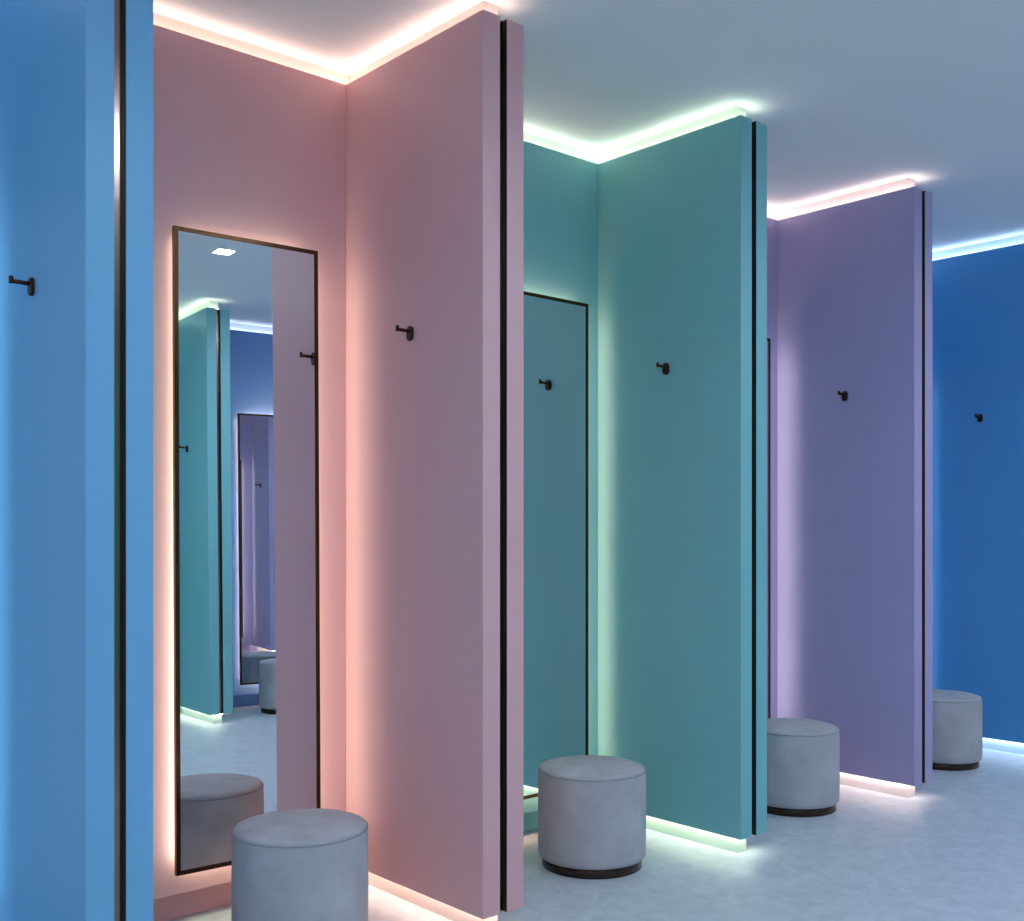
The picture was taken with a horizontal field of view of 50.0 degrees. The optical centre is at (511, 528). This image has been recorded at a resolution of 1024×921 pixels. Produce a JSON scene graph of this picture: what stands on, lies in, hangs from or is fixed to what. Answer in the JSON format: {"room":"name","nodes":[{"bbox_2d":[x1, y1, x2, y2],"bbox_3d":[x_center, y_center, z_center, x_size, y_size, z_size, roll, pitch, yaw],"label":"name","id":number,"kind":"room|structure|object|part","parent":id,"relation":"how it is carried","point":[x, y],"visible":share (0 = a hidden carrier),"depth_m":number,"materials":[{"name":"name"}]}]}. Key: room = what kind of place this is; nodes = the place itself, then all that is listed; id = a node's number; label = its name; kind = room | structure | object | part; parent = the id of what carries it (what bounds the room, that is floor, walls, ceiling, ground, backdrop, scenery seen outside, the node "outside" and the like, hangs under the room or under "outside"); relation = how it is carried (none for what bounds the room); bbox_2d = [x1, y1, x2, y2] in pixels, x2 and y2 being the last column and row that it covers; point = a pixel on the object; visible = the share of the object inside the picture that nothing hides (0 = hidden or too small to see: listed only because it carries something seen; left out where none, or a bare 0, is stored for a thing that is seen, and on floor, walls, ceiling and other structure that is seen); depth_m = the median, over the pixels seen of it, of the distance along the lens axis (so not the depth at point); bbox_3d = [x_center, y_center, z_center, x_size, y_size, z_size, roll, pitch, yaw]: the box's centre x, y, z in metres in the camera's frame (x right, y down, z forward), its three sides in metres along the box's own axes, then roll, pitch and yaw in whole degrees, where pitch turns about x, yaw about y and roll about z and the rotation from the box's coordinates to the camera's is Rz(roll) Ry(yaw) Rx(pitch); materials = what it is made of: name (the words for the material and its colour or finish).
{"room":"changing room","nodes":[
{"label":"changing room","id":0,"kind":"room"},
{"bbox_2d":[153,0,1023,251],"bbox_3d":[1.197,-1.749,2.521,11.070,0.120,4.900,0,0,-41],"label":"ceiling","id":1,"kind":"structure","parent":0,"point":[850,96],"depth_m":4.07,"materials":[{"name":"white paint"}]},
{"bbox_2d":[165,748,1023,920],"bbox_3d":[1.197,1.356,2.521,11.070,0.120,4.900,0,0,-41],"label":"floor","id":2,"kind":"structure","parent":0,"point":[952,850],"depth_m":4.14,"materials":[{"name":"paint"}]},
{"bbox_2d":[0,0,152,920],"bbox_3d":[-1.234,-0.196,3.030,0.172,2.985,0.777,0,0,-41],"label":"wall","id":3,"kind":"structure","parent":2,"relation":"on","point":[76,76],"depth_m":2.78,"materials":[{"name":"blue paint"}]},
{"bbox_2d":[9,275,34,295],"bbox_3d":[-1.319,-0.653,2.948,0.062,0.050,0.031,0,0,-41],"label":"coat hook","id":4,"kind":"object","parent":3,"relation":"attached to","point":[30,283],"visible":1,"depth_m":2.95,"materials":[{"name":"brown metal"}]},
{"bbox_3d":[-1.318,-0.661,2.949,0.050,0.013,0.012,0,0,-41],"label":"arm","id":5,"kind":"part","parent":4,"relation":"part of","materials":[{"name":"brown metal"}]},
{"bbox_3d":[-1.299,-0.653,2.966,0.010,0.050,0.031,0,0,-41],"label":"wall plate","id":6,"kind":"part","parent":4,"relation":"part of","materials":[{"name":"brown metal"}]},
{"bbox_3d":[-1.196,-0.201,3.063,0.071,2.848,0.777,0,0,-41],"label":"panel","id":7,"kind":"part","parent":3,"relation":"part of","materials":[{"name":"blue paint"}]},
{"bbox_2d":[231,808,367,920],"bbox_3d":[-0.656,1.099,3.407,0.417,0.393,0.417,0,0,-41],"label":"pouf","id":8,"kind":"object","parent":2,"relation":"on","point":[302,864],"visible":1,"depth_m":3.25,"materials":[{"name":"grey fabric"}]},
{"bbox_3d":[-0.656,0.917,3.407,0.409,0.028,0.409,0,0,-41],"label":"seat","id":9,"kind":"part","parent":8,"relation":"part of","materials":[{"name":"grey fabric"}]},
{"bbox_2d":[346,0,523,920],"bbox_3d":[-0.305,-0.196,3.806,0.172,2.985,0.841,0,0,-41],"label":"wall","id":10,"kind":"structure","parent":2,"relation":"on","point":[435,124],"depth_m":3.61,"materials":[{"name":"pink paint"}]},
{"bbox_2d":[396,325,413,340],"bbox_3d":[-0.365,-0.660,3.697,0.062,0.050,0.031,0,0,-41],"label":"coat hook","id":11,"kind":"object","parent":10,"relation":"attached to","point":[409,331],"visible":1,"depth_m":3.70,"materials":[{"name":"brown metal"}]},
{"bbox_3d":[-0.365,-0.668,3.698,0.050,0.013,0.012,0,0,-41],"label":"arm","id":12,"kind":"part","parent":11,"relation":"part of","materials":[{"name":"brown metal"}]},
{"bbox_3d":[-0.346,-0.660,3.715,0.010,0.050,0.031,0,0,-41],"label":"wall plate","id":13,"kind":"part","parent":11,"relation":"part of","materials":[{"name":"brown metal"}]},
{"bbox_3d":[-0.267,-0.201,3.839,0.071,2.848,0.841,0,0,-41],"label":"panel","id":14,"kind":"part","parent":10,"relation":"part of","materials":[{"name":"pink paint"}]},
{"bbox_2d":[538,755,645,878],"bbox_3d":[0.309,1.099,4.248,0.417,0.393,0.417,0,0,-41],"label":"pouf","id":15,"kind":"object","parent":2,"relation":"on","point":[592,808],"visible":1,"depth_m":4.08,"materials":[{"name":"grey fabric"}]},
{"bbox_3d":[0.309,0.917,4.248,0.409,0.028,0.409,0,0,-41],"label":"seat","id":16,"kind":"part","parent":15,"relation":"part of","materials":[{"name":"grey fabric"}]},
{"bbox_2d":[598,106,766,852],"bbox_3d":[0.686,-0.196,4.680,0.172,2.985,0.838,0,0,-41],"label":"wall","id":17,"kind":"structure","parent":2,"relation":"on","point":[682,210],"depth_m":4.51,"materials":[{"name":"teal paint"}]},
{"bbox_2d":[656,362,668,374],"bbox_3d":[0.623,-0.668,4.574,0.062,0.050,0.031,0,0,-41],"label":"coat hook","id":18,"kind":"object","parent":17,"relation":"attached to","point":[665,367],"visible":1,"depth_m":4.58,"materials":[{"name":"brown metal"}]},
{"bbox_3d":[0.642,-0.668,4.591,0.010,0.050,0.031,0,0,-41],"label":"wall plate","id":19,"kind":"part","parent":18,"relation":"part of","materials":[{"name":"brown metal"}]},
{"bbox_3d":[0.724,-0.201,4.713,0.071,2.848,0.838,0,0,-41],"label":"panel","id":20,"kind":"part","parent":17,"relation":"part of","materials":[{"name":"teal paint"}]},
{"bbox_2d":[767,718,839,816],"bbox_3d":[1.311,1.099,5.122,0.417,0.393,0.417,0,0,-41],"label":"pouf","id":21,"kind":"object","parent":2,"relation":"on","point":[803,755],"visible":0.73,"depth_m":4.94,"materials":[{"name":"grey fabric"}]},
{"bbox_3d":[1.311,0.917,5.122,0.409,0.028,0.409,0,0,-41],"label":"seat","id":22,"kind":"part","parent":21,"relation":"part of","materials":[{"name":"grey fabric"}]},
{"bbox_2d":[775,178,931,797],"bbox_3d":[1.698,-0.196,5.577,0.172,2.985,0.831,0,0,-41],"label":"wall","id":23,"kind":"structure","parent":2,"relation":"on","point":[854,269],"depth_m":5.42,"materials":[{"name":"purple paint"}]},
{"bbox_2d":[838,391,847,400],"bbox_3d":[1.641,-0.662,5.465,0.062,0.050,0.031,0,0,-41],"label":"coat hook","id":24,"kind":"object","parent":23,"relation":"attached to","point":[844,394],"visible":1,"depth_m":5.47,"materials":[{"name":"brown metal"}]},
{"bbox_3d":[1.660,-0.662,5.482,0.010,0.050,0.031,0,0,-41],"label":"wall plate","id":25,"kind":"part","parent":24,"relation":"part of","materials":[{"name":"brown metal"}]},
{"bbox_3d":[1.736,-0.201,5.610,0.071,2.848,0.831,0,0,-41],"label":"panel","id":26,"kind":"part","parent":23,"relation":"part of","materials":[{"name":"purple paint"}]},
{"bbox_2d":[932,689,982,770],"bbox_3d":[2.373,1.099,6.067,0.417,0.393,0.417,0,0,-41],"label":"pouf","id":27,"kind":"object","parent":2,"relation":"on","point":[957,716],"visible":0.65,"depth_m":5.88,"materials":[{"name":"grey fabric"}]},
{"bbox_3d":[2.373,0.917,6.067,0.409,0.028,0.409,0,0,-41],"label":"seat","id":28,"kind":"part","parent":27,"relation":"part of","materials":[{"name":"grey fabric"}]},
{"bbox_2d":[932,234,1023,753],"bbox_3d":[2.780,-0.196,6.529,0.172,2.985,0.831,0,0,-41],"label":"wall","id":29,"kind":"structure","parent":2,"relation":"on","point":[978,289],"depth_m":6.44,"materials":[{"name":"blue paint"}]},
{"bbox_2d":[975,414,982,421],"bbox_3d":[2.722,-0.648,6.417,0.062,0.050,0.031,0,0,-41],"label":"coat hook","id":30,"kind":"object","parent":29,"relation":"attached to","point":[979,416],"visible":1,"depth_m":6.43,"materials":[{"name":"brown metal"}]},
{"bbox_3d":[-0.462,-0.196,4.405,11.070,2.985,0.120,0,0,-41],"label":"wall","id":31,"kind":"structure","parent":0,"visible":0},
{"bbox_2d":[153,12,349,920],"bbox_3d":[-1.020,-0.196,3.741,1.088,2.985,0.127,0,0,-41],"label":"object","id":32,"kind":"structure","parent":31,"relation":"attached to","point":[249,140],"depth_m":3.73,"materials":[{"name":"pink paint"}]},
{"bbox_2d":[172,225,320,875],"bbox_3d":[-0.897,0.070,3.718,0.522,2.095,0.056,0,-1,-39],"label":"wall mirror","id":33,"kind":"object","parent":32,"relation":"attached to","point":[246,566],"visible":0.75,"depth_m":3.68,"materials":[{"name":"clear mirror"}]},
{"bbox_2d":[524,132,597,831],"bbox_3d":[-0.070,-0.196,4.578,1.198,2.985,0.127,0,0,-41],"label":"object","id":34,"kind":"structure","parent":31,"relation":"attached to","point":[561,180],"depth_m":4.79,"materials":[{"name":"teal paint"}]},
{"bbox_2d":[524,291,587,799],"bbox_3d":[0.126,0.069,4.621,0.522,2.094,0.043,0,0,-43],"label":"wall mirror","id":35,"kind":"object","parent":34,"relation":"attached to","point":[555,329],"visible":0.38,"depth_m":4.64,"materials":[{"name":"clear mirror"}]},
{"bbox_2d":[767,210,776,717],"bbox_3d":[0.933,-0.196,5.461,1.230,2.985,0.127,0,0,-41],"label":"panel","id":36,"kind":"object","parent":31,"relation":"attached to","point":[771,222],"visible":0.16,"depth_m":5.76,"materials":[{"name":"purple paint"}]},
{"bbox_2d":[767,338,770,718],"bbox_3d":[1.119,0.069,5.499,0.522,2.094,0.048,0,0,-41],"label":"wall mirror","id":37,"kind":"object","parent":36,"relation":"attached to","point":[768,339],"visible":0.11,"depth_m":5.65,"materials":[{"name":"brown mirror"}]},
{"bbox_2d":[767,341,768,718],"bbox_3d":[1.130,0.069,5.487,0.494,2.066,0.012,0,0,-41],"label":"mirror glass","id":38,"kind":"object","parent":37,"relation":"attached to","point":[767,341],"depth_m":5.64,"materials":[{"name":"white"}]}
]}

